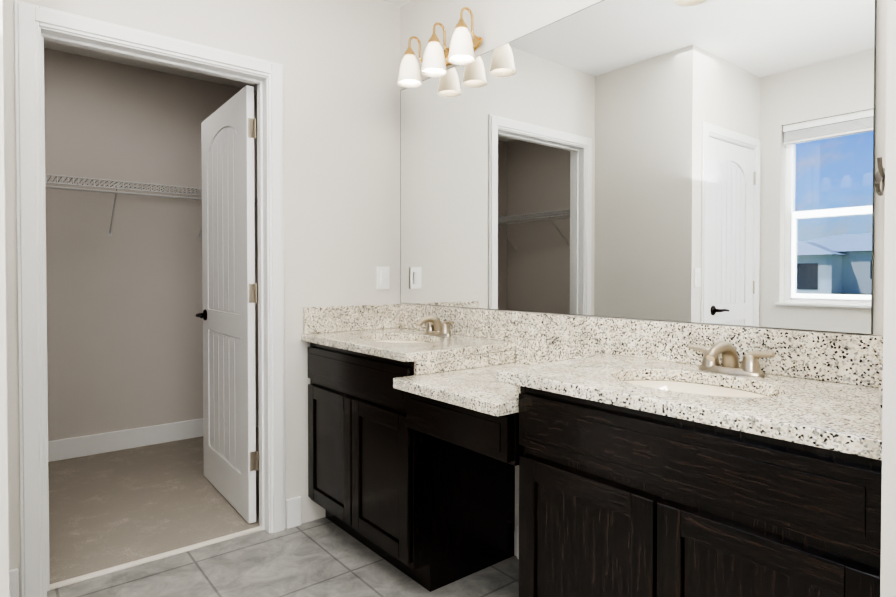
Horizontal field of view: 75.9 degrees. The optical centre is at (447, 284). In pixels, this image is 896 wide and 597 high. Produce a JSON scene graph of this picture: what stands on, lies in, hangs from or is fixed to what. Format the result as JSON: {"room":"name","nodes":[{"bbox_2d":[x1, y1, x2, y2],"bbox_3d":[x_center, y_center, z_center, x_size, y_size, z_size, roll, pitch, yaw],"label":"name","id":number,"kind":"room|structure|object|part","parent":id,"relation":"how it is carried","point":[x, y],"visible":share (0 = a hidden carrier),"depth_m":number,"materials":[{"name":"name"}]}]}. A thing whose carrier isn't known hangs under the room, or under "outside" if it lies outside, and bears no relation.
{"room":"bathroom","nodes":[
{"label":"bathroom","id":0,"kind":"room"},
{"bbox_2d":[0,0,8,596],"bbox_3d":[-1.385,-0.144,1.644,0.169,2.560,0.715,-1,1,-39],"label":"wall","id":1,"kind":"structure","parent":0,"point":[4,558],"depth_m":1.42,"materials":[{"name":"beige paint"}]},
{"bbox_2d":[44,48,258,440],"bbox_3d":[-2.472,-0.174,3.625,2.702,2.560,0.115,-1,1,-39],"label":"wall","id":2,"kind":"structure","parent":0,"point":[124,330],"depth_m":3.81,"materials":[{"name":"paint"}]},
{"bbox_2d":[45,174,256,239],"bbox_3d":[-2.175,-0.476,3.590,2.243,0.324,0.304,-1,1,-39],"label":"wire closet shelf","id":3,"kind":"object","parent":2,"relation":"attached to","point":[117,187],"visible":0.6,"depth_m":3.59,"materials":[{"name":"white metal"}]},
{"bbox_2d":[48,410,258,461],"bbox_3d":[-2.387,1.035,3.629,2.587,0.129,0.014,-1,1,-39],"label":"baseboard","id":4,"kind":"structure","parent":2,"relation":"attached to","point":[70,448],"depth_m":3.81,"materials":[{"name":"white paint"}]},
{"bbox_2d":[48,427,259,583],"bbox_3d":[-1.843,1.143,2.954,2.587,0.066,1.750,-1,1,-39],"label":"floor carpet","id":5,"kind":"object","parent":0,"point":[112,509],"visible":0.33,"depth_m":2.86,"materials":[{"name":"beige carpet"}]},
{"bbox_2d":[2,0,400,596],"bbox_3d":[-1.293,-0.153,2.251,2.587,2.560,0.115,-1,1,-39],"label":"wall","id":6,"kind":"structure","parent":0,"point":[339,60],"depth_m":2.69,"materials":[{"name":"beige paint"}]},
{"bbox_2d":[9,568,18,596],"bbox_3d":[-1.523,1.063,2.002,0.041,0.135,0.014,-1,1,-39],"label":"baseboard","id":7,"kind":"structure","parent":6,"relation":"attached to","point":[14,581],"depth_m":2.00,"materials":[{"name":"white paint"}]},
{"bbox_2d":[14,0,284,596],"bbox_3d":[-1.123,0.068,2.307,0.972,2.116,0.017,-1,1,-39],"label":"door frame","id":8,"kind":"structure","parent":6,"relation":"attached to","point":[29,19],"depth_m":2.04,"materials":[{"name":"white paint"}]},
{"bbox_2d":[201,85,255,523],"bbox_3d":[-1.151,0.093,2.977,0.035,2.022,0.809,-1,1,-37],"label":"closet door","id":9,"kind":"structure","parent":6,"relation":"in","point":[228,278],"depth_m":2.87,"materials":[{"name":"white paint"}]},
{"bbox_2d":[196,309,206,319],"bbox_3d":[-1.327,0.172,3.214,0.149,0.062,0.142,-1,1,-37],"label":"handle","id":10,"kind":"object","parent":9,"relation":"attached to","point":[203,315],"visible":0.6,"depth_m":3.21,"materials":[{"name":"black metal"}]},
{"bbox_2d":[248,118,258,470],"bbox_3d":[-0.900,0.051,2.655,0.040,1.630,0.012,-1,1,-37],"label":"closet door hinges","id":11,"kind":"object","parent":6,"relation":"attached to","point":[253,294],"visible":1,"depth_m":2.65,"materials":[{"name":"silver metal"}]},
{"bbox_2d":[286,496,300,528],"bbox_3d":[-0.713,1.053,2.653,0.070,0.135,0.014,-1,1,-39],"label":"baseboard","id":12,"kind":"structure","parent":6,"relation":"attached to","point":[293,512],"depth_m":2.65,"materials":[{"name":"white paint"}]},
{"bbox_2d":[303,304,400,331],"bbox_3d":[-0.456,0.166,2.839,0.547,0.124,0.020,-1,1,-39],"label":"backsplash","id":13,"kind":"structure","parent":6,"relation":"attached to","point":[327,318],"depth_m":2.81,"materials":[{"name":"beige stone"}]},
{"bbox_2d":[377,266,389,288],"bbox_3d":[-0.331,-0.034,2.945,0.074,0.116,0.012,-1,1,-39],"label":"light switch","id":14,"kind":"object","parent":6,"relation":"attached to","point":[383,277],"visible":1,"depth_m":2.94,"materials":[{"name":"white plastic"}]},
{"bbox_2d":[44,0,411,90],"bbox_3d":[-0.678,-1.471,1.439,2.852,0.100,5.740,-1,1,-39],"label":"ceiling","id":15,"kind":"structure","parent":0,"point":[131,61],"depth_m":3.77,"materials":[{"name":"white paint"}]},
{"bbox_2d":[47,517,518,596],"bbox_3d":[-0.116,1.179,0.808,2.587,0.060,3.760,-1,1,-39],"label":"floor","id":16,"kind":"structure","parent":0,"point":[323,557],"depth_m":2.23,"materials":[{"name":"tile"}]},
{"bbox_2d":[50,526,261,589],"bbox_3d":[-1.167,1.119,2.378,0.820,0.011,0.030,-1,1,-39],"label":"threshold","id":17,"kind":"object","parent":16,"relation":"on","point":[141,561],"depth_m":2.33,"materials":[{"name":"beige stone"}]},
{"bbox_2d":[301,340,881,596],"bbox_3d":[0.236,0.702,1.983,0.552,0.858,2.234,-1,1,-39],"label":"bathroom vanity","id":18,"kind":"object","parent":16,"relation":"on","point":[661,459],"depth_m":1.47,"materials":[{"name":"brown wood"}]},
{"bbox_2d":[301,328,516,359],"bbox_3d":[-0.197,0.249,2.510,0.557,0.032,0.859,-1,1,-39],"label":"countertop","id":19,"kind":"structure","parent":18,"relation":"on","point":[428,345],"depth_m":2.33,"materials":[{"name":"beige stone"}]},
{"bbox_2d":[365,336,420,343],"bbox_3d":[-0.210,0.317,2.513,0.328,0.128,0.455,-1,1,-39],"label":"sink","id":20,"kind":"object","parent":19,"relation":"in","point":[392,339],"depth_m":2.69,"materials":[{"name":"white ceramic"}]},
{"bbox_2d":[413,312,456,335],"bbox_3d":[-0.082,0.186,2.615,0.148,0.091,0.237,-1,1,-39],"label":"faucet","id":21,"kind":"object","parent":19,"relation":"on","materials":[{"name":"gold metal"}]},
{"bbox_2d":[393,376,504,419],"bbox_3d":[0.206,0.342,1.974,0.602,0.036,0.522,-1,1,-39],"label":"countertop","id":22,"kind":"structure","parent":18,"relation":"on","point":[470,401],"depth_m":1.75,"materials":[{"name":"beige stone"}]},
{"bbox_3d":[0.109,0.436,1.897,0.258,0.150,0.524,-1,1,-39],"label":"knee drawer","id":23,"kind":"part","parent":18,"relation":"part of","materials":[{"name":"brown wood"}]},
{"bbox_2d":[493,352,881,451],"bbox_3d":[0.644,0.265,1.464,0.557,0.032,0.925,-1,1,-39],"label":"countertop","id":24,"kind":"structure","parent":18,"relation":"on","point":[829,410],"depth_m":1.30,"materials":[{"name":"beige stone"}]},
{"bbox_2d":[613,372,780,399],"bbox_3d":[0.625,0.333,1.475,0.328,0.128,0.456,-1,1,-39],"label":"sink","id":25,"kind":"object","parent":24,"relation":"in","point":[690,383],"depth_m":1.61,"materials":[{"name":"white ceramic"}]},
{"bbox_2d":[685,336,780,375],"bbox_3d":[0.754,0.202,1.577,0.148,0.091,0.236,-1,1,-39],"label":"faucet","id":26,"kind":"object","parent":24,"relation":"on","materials":[{"name":"gold metal"}]},
{"bbox_2d":[400,0,601,80],"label":"wall","id":27,"kind":"structure","parent":0,"point":[498,22],"depth_m":2.50,"materials":[{"name":"beige paint"}]},
{"bbox_2d":[397,7,482,87],"bbox_3d":[-0.036,-1.064,2.588,0.186,0.230,0.498,-1,1,-39],"label":"sconce","id":28,"kind":"object","parent":27,"relation":"attached to","point":[438,59],"visible":1,"depth_m":2.53,"materials":[{"name":"white glass"}]},
{"bbox_2d":[442,186,884,335],"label":"wall","id":29,"kind":"structure","parent":0,"point":[879,201],"depth_m":1.40,"materials":[{"name":"beige paint"}]},
{"bbox_2d":[517,526,518,558],"bbox_3d":[0.438,1.061,2.171,0.014,0.135,0.484,-1,1,-39],"label":"baseboard","id":30,"kind":"structure","parent":29,"relation":"attached to","point":[517,542],"depth_m":2.35,"materials":[{"name":"white paint"}]},
{"bbox_2d":[400,0,876,333],"bbox_3d":[0.398,-0.444,2.201,0.007,1.107,2.055,-1,1,-39],"label":"vanity mirror","id":31,"kind":"object","parent":29,"relation":"attached to","point":[705,161],"visible":1,"depth_m":1.85,"materials":[{"name":"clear mirror"}]},
{"bbox_2d":[875,0,886,173],"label":"wall","id":32,"kind":"structure","parent":0,"point":[881,19],"depth_m":1.39,"materials":[{"name":"beige paint"}]},
{"bbox_2d":[880,0,895,596],"bbox_3d":[0.951,-0.135,1.031,0.620,2.560,0.120,-1,1,-39],"label":"door frame","id":33,"kind":"structure","parent":0,"point":[888,544],"depth_m":0.88,"materials":[{"name":"beige paint"}]},
{"bbox_2d":[401,304,882,387],"bbox_3d":[0.443,0.218,2.142,0.020,0.207,2.192,-1,1,-39],"label":"backsplash","id":34,"kind":"structure","parent":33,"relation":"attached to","point":[843,358],"depth_m":1.84,"materials":[{"name":"beige stone"}]},
{"bbox_2d":[875,157,884,195],"bbox_3d":[1.031,-0.256,1.365,0.072,0.091,0.044,-1,1,-39],"label":"towel hook","id":35,"kind":"object","parent":33,"relation":"attached to","point":[879,180],"visible":0.75,"depth_m":1.36,"materials":[{"name":"silver metal"}]},
{"bbox_2d":[877,360,882,439],"bbox_3d":[0.932,0.192,1.114,0.547,0.124,0.020,-1,1,-39],"label":"backsplash","id":36,"kind":"structure","parent":33,"relation":"attached to","point":[879,362],"depth_m":0.95,"materials":[{"name":"beige stone"}]}
]}

